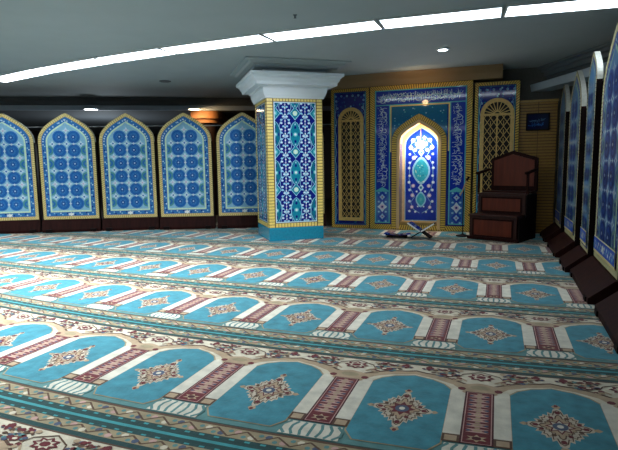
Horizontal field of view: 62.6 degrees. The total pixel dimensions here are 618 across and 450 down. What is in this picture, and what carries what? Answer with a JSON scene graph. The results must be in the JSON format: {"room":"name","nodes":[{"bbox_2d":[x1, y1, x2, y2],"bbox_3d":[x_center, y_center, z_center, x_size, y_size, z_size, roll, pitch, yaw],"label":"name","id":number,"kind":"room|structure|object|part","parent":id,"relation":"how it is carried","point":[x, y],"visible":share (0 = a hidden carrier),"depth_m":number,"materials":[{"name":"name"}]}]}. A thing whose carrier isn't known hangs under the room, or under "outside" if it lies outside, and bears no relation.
{"room":"mosque","nodes":[
{"label":"mosque","id":0,"kind":"room"},
{"bbox_2d":[30,130,100,198],"bbox_3d":[-11.586,-1.099,9.271,0.200,2.572,22.500,2,7,20],"label":"wall","id":1,"kind":"structure","parent":0,"point":[35,133],"depth_m":16.51,"materials":[{"name":"black paint"}]},
{"bbox_2d":[0,110,330,134],"bbox_3d":[-4.185,-2.786,12.684,11.284,0.230,10.432,2,7,20],"label":"ceiling","id":2,"kind":"structure","parent":0,"point":[28,118],"depth_m":12.17,"materials":[{"name":"paint"}]},
{"bbox_2d":[27,124,330,127],"bbox_3d":[-2.514,-2.002,10.245,6.448,0.023,0.023,-1,7,-3],"label":"trim","id":3,"kind":"structure","parent":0,"point":[323,124],"depth_m":10.20,"materials":[{"name":"white metal"}]},
{"bbox_2d":[41,199,331,225],"bbox_3d":[-2.561,0.519,6.117,19.000,0.148,22.500,2,7,20],"label":"floor","id":4,"kind":"structure","parent":0,"point":[328,201],"depth_m":12.00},
{"bbox_2d":[0,396,250,449],"bbox_3d":[-0.842,0.935,1.704,5.742,0.016,1.490,2,7,20],"label":"carpet","id":5,"kind":"object","parent":4,"relation":"on","point":[23,425],"visible":1,"depth_m":2.14,"materials":[{"name":"carpet"}]},
{"bbox_2d":[0,233,572,278],"bbox_3d":[-1.302,0.324,6.916,10.200,0.016,1.383,2,7,20],"label":"carpet","id":6,"kind":"object","parent":4,"relation":"on","point":[485,264],"visible":0.89,"depth_m":6.29,"materials":[{"name":"carpet"}]},
{"bbox_2d":[0,113,41,233],"bbox_3d":[-5.189,-0.876,8.717,0.970,2.049,0.195,-2,7,-11],"label":"screen","id":7,"kind":"object","parent":6,"relation":"on","point":[20,201],"visible":1,"depth_m":8.76,"materials":[{"name":"blue tile"}]},
{"bbox_3d":[-4.728,-0.698,8.861,0.024,1.417,0.082,-2,7,-11],"label":"post","id":8,"kind":"part","parent":7,"relation":"part of","materials":[{"name":"black wood"}]},
{"bbox_2d":[559,51,603,272],"bbox_3d":[2.792,-0.642,5.210,0.292,2.189,0.620,2,7,22],"label":"screen","id":9,"kind":"object","parent":6,"relation":"on","point":[583,251],"visible":0.98,"depth_m":5.01,"materials":[{"name":"blue tile"}]},
{"bbox_3d":[2.990,-0.567,5.464,0.062,1.742,0.024,2,7,22],"label":"post","id":10,"kind":"part","parent":9,"relation":"part of","materials":[{"name":"black wood"}]},
{"bbox_3d":[2.841,-0.734,5.179,0.020,1.916,0.514,2,7,22],"label":"tile panel","id":11,"kind":"part","parent":9,"relation":"part of","materials":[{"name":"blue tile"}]},
{"bbox_3d":[2.770,-0.499,4.914,0.062,1.742,0.024,2,7,22],"label":"post","id":12,"kind":"part","parent":9,"relation":"part of","materials":[{"name":"black wood"}]},
{"bbox_2d":[0,244,594,313],"bbox_3d":[-1.812,0.459,5.836,10.428,0.016,1.317,2,7,21],"label":"carpet","id":13,"kind":"object","parent":4,"relation":"on","point":[498,291],"visible":0.97,"depth_m":4.99,"materials":[{"name":"carpet"}]},
{"bbox_2d":[569,23,617,304],"bbox_3d":[2.486,-0.557,4.314,0.292,2.239,1.160,2,7,21],"label":"screen","id":14,"kind":"object","parent":13,"relation":"on","point":[596,277],"visible":0.99,"depth_m":4.28,"materials":[{"name":"blue tile"}]},
{"bbox_3d":[2.780,-0.371,4.836,0.062,1.506,0.024,2,7,21],"label":"post","id":15,"kind":"part","parent":14,"relation":"part of","materials":[{"name":"black wood"}]},
{"bbox_3d":[2.535,-0.646,4.284,0.020,1.898,0.996,2,7,21],"label":"tile panel","id":16,"kind":"part","parent":14,"relation":"part of","materials":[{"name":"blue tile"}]},
{"bbox_2d":[40,229,554,256],"bbox_3d":[-0.561,0.196,7.905,9.500,0.016,1.388,2,7,20],"label":"carpet","id":17,"kind":"object","parent":4,"relation":"on","point":[537,249],"visible":0.59,"depth_m":7.28,"materials":[{"name":"carpet"}]},
{"bbox_2d":[37,113,101,232],"bbox_3d":[-4.170,-0.902,8.819,0.970,2.049,0.195,-2,7,-8],"label":"screen","id":18,"kind":"object","parent":17,"relation":"on","point":[67,148],"visible":1,"depth_m":8.82,"materials":[{"name":"blue tile"}]},
{"bbox_3d":[-4.640,-0.693,8.809,0.024,1.417,0.082,-2,7,-8],"label":"post","id":19,"kind":"part","parent":18,"relation":"part of","materials":[{"name":"black wood"}]},
{"bbox_3d":[-4.170,-1.003,8.795,0.815,1.711,0.015,-2,7,-8],"label":"tile panel","id":20,"kind":"part","parent":18,"relation":"part of","materials":[{"name":"blue tile"}]},
{"bbox_3d":[-3.704,-0.722,8.943,0.024,1.417,0.082,-2,7,-8],"label":"post","id":21,"kind":"part","parent":18,"relation":"part of","materials":[{"name":"black wood"}]},
{"bbox_2d":[98,113,159,230],"bbox_3d":[-3.182,-0.932,8.952,0.970,2.049,0.195,-2,7,-7],"label":"screen","id":22,"kind":"object","parent":17,"relation":"on","point":[126,145],"visible":1,"depth_m":8.95,"materials":[{"name":"blue tile"}]},
{"bbox_3d":[-3.653,-0.724,8.956,0.024,1.417,0.082,-2,7,-7],"label":"post","id":23,"kind":"part","parent":22,"relation":"part of","materials":[{"name":"black wood"}]},
{"bbox_3d":[-3.182,-1.033,8.929,0.815,1.711,0.014,-2,7,-7],"label":"tile panel","id":24,"kind":"part","parent":22,"relation":"part of","materials":[{"name":"blue tile"}]},
{"bbox_3d":[-2.714,-0.750,9.065,0.024,1.417,0.082,-2,7,-7],"label":"post","id":25,"kind":"part","parent":22,"relation":"part of","materials":[{"name":"black wood"}]},
{"bbox_2d":[156,112,215,229],"bbox_3d":[-2.184,-0.951,8.998,0.970,2.049,0.195,-1,7,-5],"label":"screen","id":26,"kind":"object","parent":17,"relation":"on","point":[185,163],"visible":1,"depth_m":9.00,"materials":[{"name":"blue tile"}]},
{"bbox_3d":[-2.655,-0.746,9.018,0.024,1.417,0.082,-1,7,-5],"label":"post","id":27,"kind":"part","parent":26,"relation":"part of","materials":[{"name":"black wood"}]},
{"bbox_3d":[-2.184,-1.052,8.975,0.815,1.711,0.015,-1,7,-5],"label":"tile panel","id":28,"kind":"part","parent":26,"relation":"part of","materials":[{"name":"blue tile"}]},
{"bbox_3d":[-1.713,-0.768,9.094,0.024,1.417,0.082,-1,7,-5],"label":"post","id":29,"kind":"part","parent":26,"relation":"part of","materials":[{"name":"yellow tile"}]},
{"bbox_2d":[383,232,410,237],"bbox_3d":[1.337,0.151,7.700,0.412,0.052,0.210,1,7,16],"label":"book stand","id":30,"kind":"object","parent":17,"relation":"on","point":[385,233],"visible":1,"depth_m":7.65,"materials":[{"name":"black wood"}]},
{"bbox_2d":[407,221,435,237],"bbox_3d":[1.675,0.072,7.543,0.398,0.232,0.210,2,7,24],"label":"book stand","id":31,"kind":"object","parent":17,"relation":"on","point":[416,227],"visible":1,"depth_m":7.50,"materials":[{"name":"black wood"}]},
{"bbox_2d":[547,70,586,257],"bbox_3d":[3.120,-0.748,6.147,0.292,2.169,0.900,2,7,20],"label":"screen","id":32,"kind":"object","parent":17,"relation":"on","point":[569,239],"visible":0.98,"depth_m":5.90,"materials":[{"name":"blue tile"}]},
{"bbox_3d":[3.357,-0.616,6.546,0.062,1.574,0.024,2,7,20],"label":"post","id":33,"kind":"part","parent":32,"relation":"part of","materials":[{"name":"tile"}]},
{"bbox_3d":[3.170,-0.840,6.118,0.020,1.859,0.754,2,7,20],"label":"tile panel","id":34,"kind":"part","parent":32,"relation":"part of","materials":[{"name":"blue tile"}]},
{"bbox_3d":[3.063,-0.515,5.728,0.062,1.574,0.024,2,7,20],"label":"post","id":35,"kind":"part","parent":32,"relation":"part of","materials":[{"name":"tile"}]},
{"bbox_2d":[0,300,617,449],"bbox_3d":[-1.248,0.761,3.222,7.589,0.016,1.543,2,7,24],"label":"carpet","id":36,"kind":"object","parent":4,"relation":"on","point":[251,393],"visible":1,"depth_m":2.52,"materials":[{"name":"carpet"}]},
{"bbox_2d":[0,265,617,372],"bbox_3d":[-2.075,0.597,4.704,10.136,0.016,1.331,2,7,22],"label":"carpet","id":37,"kind":"object","parent":4,"relation":"on","point":[580,341],"visible":1,"depth_m":3.69,"materials":[{"name":"carpet"}]},
{"bbox_2d":[594,291,617,353],"bbox_3d":[2.052,-0.392,3.143,0.292,2.199,1.000,2,7,21],"label":"screen","id":38,"kind":"object","parent":37,"relation":"on","point":[606,310],"visible":1,"depth_m":3.44,"materials":[{"name":"brown wood"}]},
{"bbox_2d":[205,222,543,241],"bbox_3d":[0.759,0.096,8.590,7.520,0.016,1.237,2,7,20],"label":"carpet","id":39,"kind":"object","parent":4,"relation":"on","point":[330,230],"visible":0.27,"depth_m":8.25,"materials":[{"name":"carpet"}]},
{"bbox_2d":[215,112,257,228],"bbox_3d":[-1.164,-0.971,9.046,0.970,2.049,0.195,-1,7,-4],"label":"screen","id":40,"kind":"object","parent":39,"relation":"on","point":[235,144],"visible":0.76,"depth_m":9.03,"materials":[{"name":"blue tile"}]},
{"bbox_3d":[-1.635,-0.766,9.070,0.024,1.417,0.082,-1,7,-4],"label":"post","id":41,"kind":"part","parent":40,"relation":"part of","materials":[{"name":"black wood"}]},
{"bbox_2d":[323,135,325,225],"bbox_3d":[-0.189,-0.996,9.143,0.970,2.049,0.195,-1,7,-6],"label":"screen","id":42,"kind":"object","parent":39,"relation":"on","point":[324,196],"visible":0.03,"depth_m":9.22,"materials":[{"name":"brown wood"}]},
{"bbox_3d":[0.281,-0.814,9.247,0.024,1.417,0.082,-1,7,-6],"label":"post","id":43,"kind":"part","parent":42,"relation":"part of","materials":[{"name":"black wood"}]},
{"bbox_2d":[456,176,469,236],"bbox_3d":[2.329,-0.283,7.670,0.200,0.909,0.197,2,7,20],"label":"microphone stand","id":44,"kind":"object","parent":39,"relation":"on","point":[468,177],"visible":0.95,"depth_m":7.66,"materials":[{"name":"black metal"}]},
{"bbox_2d":[467,151,538,242],"bbox_3d":[2.822,-0.439,7.379,0.780,1.274,0.650,6,9,43],"label":"pulpit","id":45,"kind":"object","parent":39,"relation":"on","point":[507,211],"visible":1,"depth_m":7.35,"materials":[{"name":"brown wood"}]},
{"bbox_3d":[2.530,-0.625,7.571,0.032,0.284,0.033,6,9,43],"label":"arm post","id":46,"kind":"part","parent":45,"relation":"part of","materials":[{"name":"brown wood"}]},
{"bbox_3d":[2.609,0.046,7.235,0.594,0.264,0.022,6,9,43],"label":"panel moulding","id":47,"kind":"part","parent":45,"relation":"part of","materials":[{"name":"brown wood"}]},
{"bbox_3d":[2.611,0.046,7.237,0.550,0.220,0.016,6,9,43],"label":"panel","id":48,"kind":"part","parent":45,"relation":"part of","materials":[{"name":"red wood"}]},
{"bbox_3d":[2.608,0.200,7.236,0.750,0.045,0.029,6,9,43],"label":"skirting","id":49,"kind":"part","parent":45,"relation":"part of","materials":[{"name":"brown wood"}]},
{"bbox_3d":[2.781,-0.293,7.359,0.555,0.180,0.016,6,9,43],"label":"panel","id":50,"kind":"part","parent":45,"relation":"part of","materials":[{"name":"red wood"}]},
{"bbox_3d":[2.779,-0.293,7.356,0.599,0.224,0.022,6,9,43],"label":"panel moulding","id":51,"kind":"part","parent":45,"relation":"part of","materials":[{"name":"brown wood"}]},
{"bbox_3d":[2.978,-0.495,7.549,0.725,0.030,0.180,6,9,43],"label":"seat","id":52,"kind":"part","parent":45,"relation":"part of","materials":[{"name":"brown wood"}]},
{"bbox_3d":[3.029,-0.812,7.515,0.590,0.467,0.008,6,9,43],"label":"panel","id":53,"kind":"part","parent":45,"relation":"part of","materials":[{"name":"red wood"}]},
{"bbox_3d":[3.048,-0.806,7.535,0.680,0.588,0.045,6,9,43],"label":"backrest","id":54,"kind":"part","parent":45,"relation":"part of","materials":[{"name":"brown wood"}]},
{"bbox_3d":[3.050,-0.574,7.084,0.032,0.284,0.033,6,9,43],"label":"arm post","id":55,"kind":"part","parent":45,"relation":"part of","materials":[{"name":"brown wood"}]},
{"bbox_2d":[540,84,570,241],"bbox_3d":[3.507,-0.881,7.223,0.292,2.169,0.800,2,7,21],"label":"screen","id":56,"kind":"object","parent":39,"relation":"on","point":[557,227],"visible":0.98,"depth_m":6.99,"materials":[{"name":"blue tile"}]},
{"bbox_3d":[3.557,-0.973,7.193,0.020,1.872,0.666,2,7,21],"label":"tile panel","id":57,"kind":"part","parent":56,"relation":"part of","materials":[{"name":"blue tile"}]},
{"bbox_3d":[3.459,-0.680,6.848,0.062,1.627,0.024,2,7,21],"label":"post","id":58,"kind":"part","parent":56,"relation":"part of","materials":[{"name":"black wood"}]},
{"bbox_2d":[191,111,227,214],"bbox_3d":[-2.392,-1.490,12.467,0.740,2.342,2.200,-1,7,-5],"label":"column","id":59,"kind":"structure","parent":0,"point":[205,117],"depth_m":11.48,"materials":[{"name":"paint"}]},
{"bbox_2d":[153,127,331,198],"bbox_3d":[1.347,-2.140,16.526,19.000,2.572,0.200,2,7,20],"label":"wall","id":60,"kind":"structure","parent":0,"point":[326,130],"depth_m":16.71,"materials":[{"name":"black paint"}]},
{"bbox_2d":[230,56,351,240],"bbox_3d":[-0.317,-1.092,7.821,1.510,2.554,1.510,-3,7,-17],"label":"tiled column","id":61,"kind":"structure","parent":0,"point":[287,94],"depth_m":7.41,"materials":[{"name":"teal tile"}]},
{"bbox_2d":[0,0,617,107],"bbox_3d":[-2.599,-2.183,5.797,19.000,0.150,22.500,2,7,20],"label":"ceiling","id":62,"kind":"structure","parent":0,"point":[33,33],"depth_m":5.88,"materials":[{"name":"paint"}]},
{"bbox_2d":[0,68,51,82],"bbox_3d":[-4.531,-2.318,7.894,1.436,0.020,0.360,4,8,34],"label":"recessed light","id":63,"kind":"object","parent":62,"relation":"in","point":[26,73],"visible":0.89,"depth_m":7.78,"materials":[{"name":"white plastic"}]},
{"bbox_2d":[32,57,113,72],"bbox_3d":[-3.333,-2.248,7.157,1.334,0.020,0.360,3,8,29],"label":"recessed light","id":64,"kind":"object","parent":62,"relation":"in","point":[86,62],"visible":0.91,"depth_m":7.12,"materials":[{"name":"white plastic"}]},
{"bbox_2d":[94,47,175,62],"bbox_3d":[-2.249,-2.193,6.573,1.084,0.020,0.360,3,8,27],"label":"recessed light","id":65,"kind":"object","parent":62,"relation":"in","point":[149,52],"visible":0.89,"depth_m":6.54,"materials":[{"name":"white plastic"}]},
{"bbox_2d":[159,33,274,53],"bbox_3d":[-1.109,-2.145,6.027,1.400,0.020,0.360,2,7,25],"label":"recessed light","id":66,"kind":"object","parent":62,"relation":"in","point":[256,38],"visible":0.93,"depth_m":5.98,"materials":[{"name":"white plastic"}]},
{"bbox_2d":[262,19,382,40],"bbox_3d":[0.137,-2.099,5.491,1.266,0.020,0.360,2,7,22],"label":"recessed light","id":67,"kind":"object","parent":62,"relation":"in","point":[369,24],"visible":0.99,"depth_m":5.46,"materials":[{"name":"white plastic"}]},
{"bbox_2d":[378,5,502,28],"bbox_3d":[1.303,-2.064,5.062,1.172,0.020,0.360,1,7,19],"label":"recessed light","id":68,"kind":"object","parent":62,"relation":"in","point":[490,12],"visible":1,"depth_m":5.03,"materials":[{"name":"white plastic"}]},
{"bbox_2d":[436,48,449,50],"bbox_3d":[1.714,-2.241,6.496,0.170,0.017,0.170,2,7,20],"label":"recessed light","id":69,"kind":"object","parent":62,"relation":"in","point":[438,49],"visible":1,"depth_m":6.46,"materials":[{"name":"white metal"}]},
{"bbox_2d":[503,0,617,16],"bbox_3d":[2.419,-2.040,4.723,1.115,0.020,0.360,1,7,15],"label":"recessed light","id":70,"kind":"object","parent":62,"relation":"in","point":[554,6],"visible":1,"depth_m":4.74,"materials":[{"name":"white plastic"}]},
{"bbox_2d":[471,67,562,222],"bbox_3d":[3.408,-1.608,11.798,3.640,2.572,7.100,2,7,20],"label":"wall","id":71,"kind":"structure","parent":0,"point":[528,76],"depth_m":7.91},
{"bbox_2d":[0,97,330,110],"bbox_3d":[-4.979,-2.514,10.542,12.701,0.243,0.260,-2,7,-8],"label":"trim","id":72,"kind":"structure","parent":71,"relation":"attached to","point":[6,103],"depth_m":10.72,"materials":[{"name":"paint"}]},
{"bbox_2d":[331,87,369,227],"bbox_3d":[0.748,-1.148,8.886,0.675,2.385,0.270,2,7,20],"label":"lattice panel","id":73,"kind":"object","parent":71,"relation":"attached to","point":[350,108],"visible":0.99,"depth_m":8.77,"materials":[{"name":"gold tile"}]},
{"bbox_3d":[0.726,-1.042,8.777,0.445,1.940,0.028,2,7,20],"label":"arch frame","id":74,"kind":"part","parent":73,"relation":"part of","materials":[{"name":"gold metal"}]},
{"bbox_2d":[330,64,502,89],"bbox_3d":[1.662,-2.372,8.244,2.775,0.170,0.530,2,7,20],"label":"trim","id":75,"kind":"structure","parent":71,"relation":"attached to","point":[492,72],"depth_m":8.03,"materials":[{"name":"paint"}]},
{"bbox_2d":[370,80,473,231],"bbox_3d":[1.847,-1.111,8.443,1.645,2.385,0.282,2,7,20],"label":"mihrab","id":76,"kind":"object","parent":71,"relation":"attached to","point":[421,134],"visible":1,"depth_m":8.39,"materials":[{"name":"blue tile"}]},
{"bbox_3d":[1.840,-0.838,8.469,0.720,1.798,0.262,2,7,20],"label":"arch moulding","id":77,"kind":"part","parent":76,"relation":"part of","materials":[{"name":"beige paint"}]},
{"bbox_3d":[1.876,-0.900,8.546,0.680,1.740,0.009,2,7,20],"label":"niche panel","id":78,"kind":"part","parent":76,"relation":"part of","materials":[{"name":"blue tile"}]},
{"bbox_2d":[417,140,424,148],"bbox_3d":[1.848,-1.332,8.406,0.136,0.132,0.134,2,7,20],"label":"lamp","id":79,"kind":"object","parent":76,"relation":"attached to","point":[420,143],"depth_m":8.37,"materials":[{"name":"white glass"}]},
{"bbox_2d":[472,80,520,212],"bbox_3d":[2.952,-1.057,8.046,0.655,2.340,0.270,2,7,20],"label":"lattice panel","id":80,"kind":"object","parent":71,"relation":"attached to","point":[497,104],"visible":0.69,"depth_m":7.89,"materials":[{"name":"gold tile"}]},
{"bbox_3d":[2.921,-0.983,7.937,0.498,1.960,0.028,2,7,20],"label":"arch frame","id":81,"kind":"part","parent":80,"relation":"part of","materials":[{"name":"gold metal"}]},
{"bbox_2d":[530,41,611,91],"bbox_3d":[3.769,-2.022,5.890,0.287,0.370,6.951,-1,7,-5],"label":"trim","id":82,"kind":"structure","parent":71,"relation":"attached to","point":[560,72],"depth_m":7.09,"materials":[{"name":"paint"}]},
{"bbox_2d":[518,99,558,232],"bbox_3d":[3.530,-0.896,7.899,0.540,2.040,0.220,2,7,20],"label":"brick pier","id":83,"kind":"object","parent":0,"point":[541,144],"visible":0.59,"depth_m":7.79,"materials":[{"name":"yellow brick"}]},
{"bbox_2d":[526,113,549,130],"bbox_3d":[3.481,-1.571,7.727,0.330,0.260,0.034,2,7,20],"label":"wall plaque","id":84,"kind":"object","parent":83,"relation":"attached to","point":[534,121],"visible":1,"depth_m":7.71,"materials":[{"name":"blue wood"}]},
{"bbox_2d":[558,78,603,93],"bbox_3d":[4.840,-1.957,5.179,4.503,0.360,5.555,2,7,20],"label":"ceiling","id":85,"kind":"structure","parent":0,"point":[570,87],"depth_m":7.65,"materials":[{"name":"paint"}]}
]}

